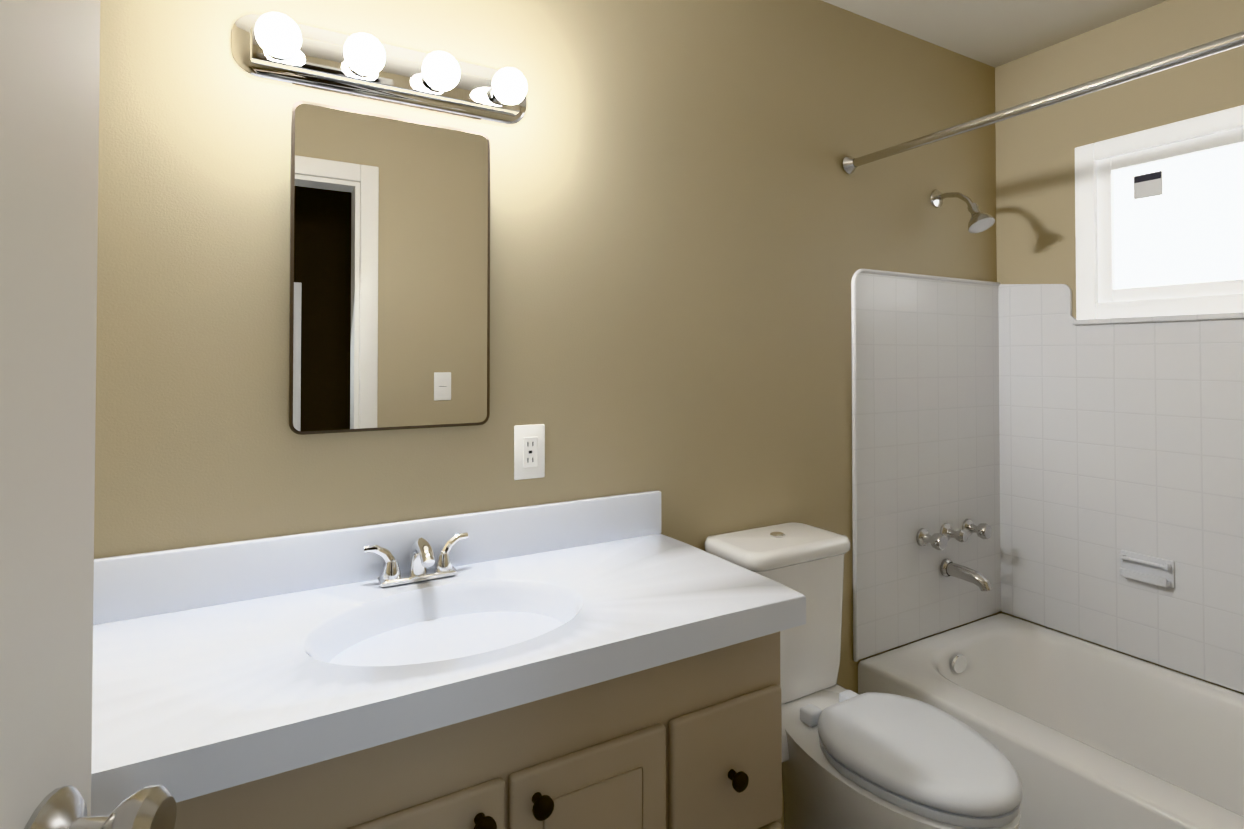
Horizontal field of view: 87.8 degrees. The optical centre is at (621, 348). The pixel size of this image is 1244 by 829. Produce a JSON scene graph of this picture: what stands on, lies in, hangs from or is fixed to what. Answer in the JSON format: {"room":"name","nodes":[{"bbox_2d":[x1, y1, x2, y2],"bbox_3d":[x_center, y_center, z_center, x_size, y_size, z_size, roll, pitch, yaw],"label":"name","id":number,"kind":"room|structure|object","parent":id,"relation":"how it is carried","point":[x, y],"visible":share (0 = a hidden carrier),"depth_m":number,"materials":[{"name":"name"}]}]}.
{"room":"bathroom","nodes":[
{"label":"bathroom","id":0,"kind":"room"},
{"bbox_2d":[94,0,999,828],"bbox_3d":[0.109,0.163,1.723,3.130,2.440,0.120,0,-1,-30],"label":"wall","id":1,"kind":"structure","parent":0,"point":[694,226],"depth_m":1.54,"materials":[{"name":"paint"}]},
{"bbox_2d":[228,12,527,126],"bbox_3d":[-0.435,-0.560,1.268,0.580,0.124,0.141,0,-1,-30],"label":"sconce","id":2,"kind":"object","parent":1,"relation":"attached to","point":[276,48],"visible":1,"depth_m":1.25,"materials":[{"name":"silver metal"}]},
{"bbox_2d":[289,101,489,434],"bbox_3d":[-0.459,-0.152,1.317,0.386,0.632,0.023,0,-1,-30],"label":"mirror","id":3,"kind":"object","parent":1,"relation":"attached to","point":[389,313],"visible":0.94,"depth_m":1.30,"materials":[{"name":"clear glass"}]},
{"bbox_2d":[514,424,544,479],"bbox_3d":[-0.209,0.234,1.464,0.074,0.122,0.009,0,-1,-30],"label":"electrical outlet","id":4,"kind":"object","parent":1,"relation":"attached to","point":[529,451],"visible":1,"depth_m":1.46,"materials":[{"name":"white plastic"}]},
{"bbox_2d":[930,189,994,232],"bbox_3d":[1.120,-0.461,2.128,0.087,0.174,0.203,0,-1,-30],"label":"shower head","id":5,"kind":"object","parent":1,"relation":"attached to","point":[979,221],"visible":1,"depth_m":2.09},
{"bbox_2d":[842,31,1243,173],"bbox_3d":[1.073,-0.577,1.355,0.056,0.055,1.496,0,-1,-30],"label":"curtain rod","id":6,"kind":"object","parent":1,"relation":"attached to","point":[850,164],"visible":0.98,"depth_m":1.46,"materials":[{"name":"silver metal"}]},
{"bbox_2d":[822,0,1167,67],"bbox_3d":[0.883,-1.126,0.399,3.130,0.100,3.220,0,-1,-30],"label":"ceiling","id":7,"kind":"structure","parent":0,"point":[994,33],"depth_m":2.07,"materials":[{"name":"paint"}]},
{"bbox_2d":[995,0,1243,694],"bbox_3d":[1.847,0.163,1.722,0.120,2.440,1.620,0,-1,-30],"label":"wall","id":8,"kind":"structure","parent":0,"point":[1035,200],"depth_m":2.17,"materials":[{"name":"paint"}]},
{"bbox_2d":[851,269,1243,692],"bbox_3d":[1.421,0.346,1.544,0.792,1.205,1.496,0,-1,-30],"label":"tile shower surround","id":9,"kind":"structure","parent":8,"relation":"attached to","point":[1053,443],"depth_m":2.09,"materials":[{"name":"white tile"}]},
{"bbox_2d":[916,519,991,590],"bbox_3d":[1.141,0.689,2.137,0.318,0.190,0.157,0,-1,-30],"label":"tub faucet","id":10,"kind":"object","parent":9,"relation":"attached to","point":[948,567],"visible":1,"depth_m":2.14,"materials":[{"name":"silver metal"}]},
{"bbox_2d":[1119,550,1173,587],"bbox_3d":[1.594,0.672,1.972,0.036,0.080,0.136,0,-1,-30],"label":"soap dish","id":11,"kind":"object","parent":9,"relation":"attached to","point":[1149,569],"visible":1,"depth_m":1.97,"materials":[{"name":"ceramic"}]},
{"bbox_2d":[1075,105,1243,319],"bbox_3d":[1.792,-0.389,1.770,0.074,0.585,0.965,0,-1,-30],"label":"window","id":12,"kind":"structure","parent":8,"relation":"in","point":[1159,220],"depth_m":1.98,"materials":[{"name":"plastic"}]},
{"bbox_3d":[0.883,1.414,0.362,3.130,0.100,3.220,0,-1,-30],"label":"floor","id":13,"kind":"structure","parent":0,"visible":0},
{"bbox_2d":[91,490,805,828],"bbox_3d":[-0.382,0.861,1.064,1.385,1.025,0.507,0,-1,-30],"label":"bathroom vanity","id":14,"kind":"object","parent":13,"relation":"on","point":[609,662],"visible":0.96,"depth_m":1.05,"materials":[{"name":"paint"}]},
{"bbox_2d":[705,522,1022,828],"bbox_3d":[0.527,0.929,1.466,0.352,0.902,0.708,0,-1,-30],"label":"toilet","id":15,"kind":"object","parent":13,"relation":"on","point":[851,759],"visible":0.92,"depth_m":1.39,"materials":[{"name":"ceramic"}]},
{"bbox_2d":[858,613,1243,828],"bbox_3d":[1.430,1.166,1.536,0.767,0.430,1.494,0,-1,-30],"label":"bathtub","id":16,"kind":"object","parent":13,"relation":"on","point":[1077,733],"visible":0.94,"depth_m":1.85,"materials":[{"name":"ceramic"}]},
{"bbox_3d":[0.918,0.143,0.320,2.890,2.440,0.120,0,-1,-30],"label":"wall","id":17,"kind":"structure","parent":0,"visible":0},
{"bbox_2d":[0,0,176,828],"bbox_3d":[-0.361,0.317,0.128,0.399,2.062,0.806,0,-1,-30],"label":"door","id":18,"kind":"structure","parent":17,"relation":"in","point":[49,96],"depth_m":0.48,"materials":[{"name":"paint"}]}
]}

